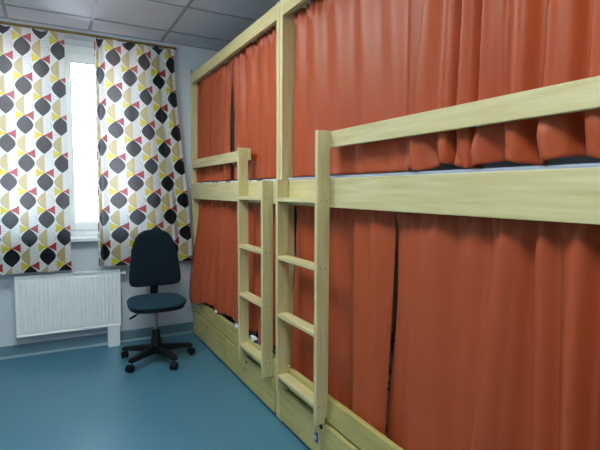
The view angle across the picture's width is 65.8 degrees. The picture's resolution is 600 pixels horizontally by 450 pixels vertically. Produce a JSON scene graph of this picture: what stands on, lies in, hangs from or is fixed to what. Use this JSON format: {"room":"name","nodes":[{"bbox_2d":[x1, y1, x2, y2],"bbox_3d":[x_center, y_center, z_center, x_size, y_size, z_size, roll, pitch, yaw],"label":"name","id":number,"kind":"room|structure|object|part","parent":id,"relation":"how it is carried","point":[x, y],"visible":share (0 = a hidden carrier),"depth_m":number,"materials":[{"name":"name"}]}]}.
{"room":"dormitory","nodes":[
{"label":"dormitory","id":0,"kind":"room"},
{"bbox_2d":[0,18,268,346],"bbox_3d":[-1.880,-0.350,4.208,3.770,2.860,0.300,-2,5,-28],"label":"wall","id":1,"kind":"structure","parent":0,"point":[84,255],"depth_m":4.29,"materials":[{"name":"white paint"}]},
{"bbox_2d":[14,269,125,337],"bbox_3d":[-1.959,0.659,4.012,0.856,0.500,0.105,-2,5,-28],"label":"radiator","id":2,"kind":"object","parent":1,"relation":"attached to","point":[66,302],"visible":1,"depth_m":3.95,"materials":[{"name":"white metal"}]},
{"bbox_2d":[14,269,119,278],"bbox_3d":[-1.973,0.415,3.969,0.806,0.008,0.075,-2,5,-28],"label":"grille","id":3,"kind":"object","parent":2,"relation":"attached to","point":[117,271],"depth_m":3.96,"materials":[{"name":"white metal"}]},
{"bbox_3d":[-1.960,0.905,3.978,0.806,0.014,0.012,-2,5,-28],"label":"rail","id":4,"kind":"part","parent":2,"relation":"part of","materials":[{"name":"white metal"}]},
{"bbox_2d":[64,44,97,235],"bbox_3d":[-2.098,-0.738,4.091,1.400,1.680,0.088,-2,5,-28],"label":"window","id":5,"kind":"structure","parent":1,"relation":"in","point":[77,54],"depth_m":4.10,"materials":[{"name":"white plastic"}]},
{"bbox_2d":[71,235,97,241],"bbox_3d":[-2.036,0.124,4.032,1.460,0.036,0.225,-2,5,-28],"label":"windowsill","id":6,"kind":"structure","parent":1,"relation":"attached to","point":[85,238],"depth_m":4.02,"materials":[{"name":"white plastic"}]},
{"bbox_2d":[0,21,176,49],"bbox_3d":[-2.112,-1.568,3.745,2.204,0.048,0.132,-2,5,-28],"label":"curtain rod","id":7,"kind":"object","parent":1,"relation":"attached to","point":[1,22],"visible":0.95,"depth_m":3.84,"materials":[{"name":"gold metal"}]},
{"bbox_2d":[0,22,71,274],"bbox_3d":[-2.368,-0.591,3.622,0.993,1.980,0.045,-2,5,-28],"label":"curtain","id":8,"kind":"object","parent":7,"relation":"hanging from","point":[35,236],"visible":1,"depth_m":3.74,"materials":[{"name":"multicoloured fabric"}]},
{"bbox_2d":[94,34,191,266],"bbox_3d":[-1.389,-0.633,4.150,0.811,1.966,0.079,-2,5,-28],"label":"curtain","id":9,"kind":"object","parent":7,"relation":"hanging from","point":[141,179],"visible":0.93,"depth_m":4.10,"materials":[{"name":"multicoloured fabric"}]},
{"bbox_2d":[0,331,191,359],"bbox_3d":[-2.215,1.091,3.946,2.616,0.022,0.010,-2,5,-28],"label":"trim","id":10,"kind":"structure","parent":1,"relation":"attached to","point":[186,332],"depth_m":4.09,"materials":[{"name":"plastic"}]},
{"bbox_2d":[0,322,192,356],"bbox_3d":[-1.812,1.034,4.172,3.570,0.105,0.014,-2,5,-28],"label":"baseboard","id":11,"kind":"structure","parent":1,"relation":"attached to","point":[34,347],"depth_m":4.10,"materials":[{"name":"plastic"}]},
{"bbox_2d":[0,333,310,449],"bbox_3d":[-0.409,1.336,1.566,3.770,0.100,6.560,-2,5,-28],"label":"floor","id":12,"kind":"structure","parent":0,"point":[84,398],"depth_m":3.02,"materials":[{"name":"blue plastic"}]},
{"bbox_2d":[107,325,119,346],"bbox_3d":[-1.680,0.993,4.183,0.100,0.186,0.086,-2,5,-28],"label":"pipe cover","id":13,"kind":"object","parent":12,"relation":"on","point":[113,332],"visible":0.76,"depth_m":4.14,"materials":[{"name":"white plastic"}]},
{"bbox_2d":[121,229,194,372],"bbox_3d":[-1.158,0.584,3.798,0.589,1.065,0.621,-2,5,-28],"label":"office chair","id":14,"kind":"object","parent":12,"relation":"on","point":[154,262],"visible":1,"depth_m":3.88,"materials":[{"name":"black fabric"}]},
{"bbox_3d":[-1.339,1.010,3.836,0.276,0.062,0.070,1,4,7],"label":"leg","id":15,"kind":"part","parent":14,"relation":"part of","materials":[{"name":"black plastic"}]},
{"bbox_3d":[-1.248,1.022,3.674,0.070,0.062,0.276,2,5,25],"label":"leg","id":16,"kind":"part","parent":14,"relation":"part of","materials":[{"name":"black plastic"}]},
{"bbox_3d":[-1.249,0.277,3.978,0.428,0.484,0.108,-2,5,-28],"label":"backrest","id":17,"kind":"part","parent":14,"relation":"part of","materials":[{"name":"black fabric"}]},
{"bbox_3d":[-1.166,0.618,3.761,0.451,0.070,0.424,-2,5,-28],"label":"seat","id":18,"kind":"part","parent":14,"relation":"part of","materials":[{"name":"fabric"}]},
{"bbox_3d":[-1.066,1.021,3.710,0.276,0.062,0.070,4,6,43],"label":"leg","id":19,"kind":"part","parent":14,"relation":"part of","materials":[{"name":"black plastic"}]},
{"bbox_3d":[-1.043,1.007,3.891,0.277,0.062,0.070,-2,5,-28],"label":"leg","id":20,"kind":"part","parent":14,"relation":"part of","materials":[{"name":"black plastic"}]},
{"bbox_2d":[190,2,388,417],"bbox_3d":[-0.219,-0.150,3.813,0.970,2.535,1.944,-2,5,-28],"label":"bunk bed","id":21,"kind":"object","parent":12,"relation":"on","point":[253,363],"visible":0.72,"depth_m":3.19,"materials":[{"name":"brown wood"}]},
{"bbox_3d":[-0.998,-0.180,4.478,0.085,2.488,0.036,-2,5,-28],"label":"post","id":22,"kind":"part","parent":21,"relation":"part of","materials":[{"name":"yellow wood"}]},
{"bbox_3d":[-0.812,0.970,4.114,0.022,0.206,0.929,-2,5,-28],"label":"drawer","id":23,"kind":"part","parent":21,"relation":"part of","materials":[{"name":"yellow wood"}]},
{"bbox_2d":[196,56,233,181],"bbox_3d":[-0.729,-0.844,3.978,0.064,0.930,0.996,-2,5,-28],"label":"curtain","id":24,"kind":"object","parent":21,"relation":"hanging from","point":[214,115],"visible":0.9,"depth_m":3.94,"materials":[{"name":"orange fabric"}]},
{"bbox_3d":[-0.678,-0.530,3.789,0.022,0.078,1.430,-2,5,-28],"label":"guard rail","id":25,"kind":"part","parent":21,"relation":"part of","materials":[{"name":"yellow wood"}]},
{"bbox_2d":[189,199,260,343],"bbox_3d":[-0.635,0.275,3.764,0.147,1.014,1.631,-2,5,-28],"label":"curtain","id":26,"kind":"object","parent":21,"relation":"hanging from","point":[214,266],"visible":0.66,"depth_m":3.81,"materials":[{"name":"orange fabric"}]},
{"bbox_3d":[-0.567,-1.307,3.538,0.030,0.088,1.872,-2,5,-28],"label":"rail","id":27,"kind":"part","parent":21,"relation":"part of","materials":[{"name":"yellow wood"}]},
{"bbox_3d":[-0.576,0.827,3.696,0.030,0.124,1.872,-2,5,-28],"label":"rail","id":28,"kind":"part","parent":21,"relation":"part of","materials":[{"name":"brown wood"}]},
{"bbox_2d":[196,179,275,183],"bbox_3d":[-0.198,-0.291,3.819,0.819,0.129,1.840,-2,5,-28],"label":"mattress","id":29,"kind":"object","parent":21,"relation":"on","point":[263,179],"visible":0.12,"depth_m":3.62,"materials":[{"name":"white fabric"}]},
{"bbox_3d":[-0.518,-1.299,3.564,0.010,0.010,1.872,-2,5,-28],"label":"curtain rod","id":30,"kind":"part","parent":21,"relation":"part of","materials":[{"name":"wood"}]},
{"bbox_2d":[207,304,275,354],"bbox_3d":[-0.222,0.769,3.887,0.861,0.170,1.840,-2,5,-28],"label":"mattress","id":31,"kind":"object","parent":21,"relation":"on","point":[254,336],"visible":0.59,"depth_m":3.48,"materials":[{"name":"white fabric"}]},
{"bbox_3d":[-0.369,1.033,3.288,0.022,0.206,0.929,-2,5,-28],"label":"drawer","id":32,"kind":"part","parent":21,"relation":"part of","materials":[{"name":"brown wood"}]},
{"bbox_2d":[233,25,276,179],"bbox_3d":[-0.294,-0.782,3.158,0.054,0.930,0.856,-2,5,-28],"label":"curtain","id":33,"kind":"object","parent":21,"relation":"hanging from","point":[255,66],"visible":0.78,"depth_m":3.16,"materials":[{"name":"orange fabric"}]},
{"bbox_2d":[273,204,275,345],"bbox_3d":[-0.161,0.321,2.958,0.066,0.983,0.221,-2,5,-28],"label":"curtain","id":34,"kind":"object","parent":21,"relation":"hanging from","point":[274,205],"visible":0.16,"depth_m":3.00,"materials":[{"name":"orange fabric"}]},
{"bbox_3d":[-0.097,-0.051,2.800,0.085,2.488,0.036,-2,5,-28],"label":"post","id":35,"kind":"part","parent":21,"relation":"part of","materials":[{"name":"brown wood"}]},
{"bbox_2d":[276,0,599,449],"bbox_3d":[0.716,0.006,2.072,0.970,2.488,2.007,-2,5,-28],"label":"bunk bed","id":36,"kind":"object","parent":12,"relation":"on","point":[569,195],"visible":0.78,"depth_m":2.03,"materials":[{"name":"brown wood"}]},
{"bbox_3d":[-0.078,-0.049,2.763,0.085,2.488,0.036,-2,5,-28],"label":"post","id":37,"kind":"part","parent":36,"relation":"part of","materials":[{"name":"brown wood"}]},
{"bbox_3d":[0.368,-1.174,1.796,0.030,0.088,1.935,-2,5,-28],"label":"rail","id":38,"kind":"part","parent":36,"relation":"part of","materials":[{"name":"brown wood"}]},
{"bbox_2d":[315,426,319,442],"bbox_3d":[0.090,1.062,2.361,0.023,0.090,0.032,-2,5,-28],"label":"tag","id":39,"kind":"object","parent":36,"relation":"hanging from","point":[316,433],"visible":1,"depth_m":2.35,"materials":[{"name":"plastic"}]},
{"bbox_3d":[0.114,1.102,2.385,0.026,0.206,0.960,-2,5,-28],"label":"drawer","id":40,"kind":"part","parent":36,"relation":"part of","materials":[{"name":"brown wood"}]},
{"bbox_2d":[291,205,395,434],"bbox_3d":[0.181,0.412,2.381,0.059,1.077,0.920,-2,5,-27],"label":"curtain","id":41,"kind":"object","parent":36,"relation":"hanging from","point":[362,243],"visible":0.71,"depth_m":2.19,"materials":[{"name":"orange fabric"}]},
{"bbox_3d":[0.359,0.960,1.954,0.030,0.124,1.935,-2,5,-28],"label":"rail","id":42,"kind":"part","parent":36,"relation":"part of","materials":[{"name":"brown wood"}]},
{"bbox_2d":[292,0,422,176],"bbox_3d":[0.242,-0.707,2.184,0.037,0.930,1.174,-2,5,-28],"label":"curtain","id":43,"kind":"object","parent":36,"relation":"hanging from","point":[356,60],"visible":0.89,"depth_m":2.18,"materials":[{"name":"orange fabric"}]},
{"bbox_2d":[385,333,394,436],"bbox_3d":[0.775,0.900,2.174,0.725,0.170,1.910,-2,5,-28],"label":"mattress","id":44,"kind":"object","parent":36,"relation":"on","point":[393,334],"visible":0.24,"depth_m":2.60,"materials":[{"name":"black fabric"}]},
{"bbox_3d":[0.641,-0.074,3.147,0.085,2.488,0.036,-2,5,-28],"label":"post","id":45,"kind":"part","parent":36,"relation":"part of","materials":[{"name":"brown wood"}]},
{"bbox_2d":[288,163,599,179],"bbox_3d":[0.738,-0.159,2.074,0.819,0.131,1.910,-2,5,-28],"label":"mattress","id":46,"kind":"object","parent":36,"relation":"on","point":[586,165],"visible":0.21,"depth_m":1.50,"materials":[{"name":"white fabric"}]},
{"bbox_3d":[0.479,-0.365,1.633,0.022,0.078,1.435,-2,5,-28],"label":"guard rail","id":47,"kind":"part","parent":36,"relation":"part of","materials":[{"name":"brown wood"}]},
{"bbox_2d":[387,212,599,449],"bbox_3d":[0.621,0.476,1.557,0.072,1.079,1.059,-2,5,-28],"label":"curtain","id":48,"kind":"object","parent":36,"relation":"hanging from","point":[497,344],"visible":0.95,"depth_m":1.49,"materials":[{"name":"orange fabric"}]},
{"bbox_2d":[405,0,599,169],"bbox_3d":[0.645,-0.647,1.411,0.104,0.932,0.931,-2,5,-28],"label":"curtain","id":49,"kind":"object","parent":36,"relation":"hanging from","point":[469,51],"visible":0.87,"depth_m":1.44,"materials":[{"name":"orange fabric"}]},
{"bbox_2d":[0,0,310,49],"bbox_3d":[-0.397,-1.516,1.355,3.770,0.100,6.560,-2,5,-28],"label":"ceiling","id":50,"kind":"structure","parent":0,"point":[145,13],"depth_m":3.64,"materials":[{"name":"tile"}]},
{"bbox_2d":[0,0,256,53],"bbox_3d":[-0.350,-1.457,1.271,3.570,0.008,6.160,-2,5,-28],"label":"trim","id":51,"kind":"structure","parent":50,"relation":"attached to","point":[2,3],"depth_m":3.71,"materials":[{"name":"metal"}]},
{"bbox_2d":[294,156,599,280],"bbox_3d":[1.262,-0.190,2.233,0.100,2.860,6.160,-2,5,-28],"label":"wall","id":52,"kind":"structure","parent":0,"point":[577,159],"depth_m":2.47,"materials":[{"name":"grey paint"}]},
{"label":"outside","id":53,"kind":"structure","parent":0,"visible":0},
{"bbox_3d":[-23.040,6.200,43.539,120.000,0.200,82.540,-2,5,-28],"label":"ground","id":54,"kind":"structure","parent":53,"visible":0},
{"bbox_2d":[75,184,97,221],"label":"window","id":55,"kind":"structure","parent":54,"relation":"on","point":[86,208],"depth_m":27.19,"materials":[{"name":"white glass"}]}
]}

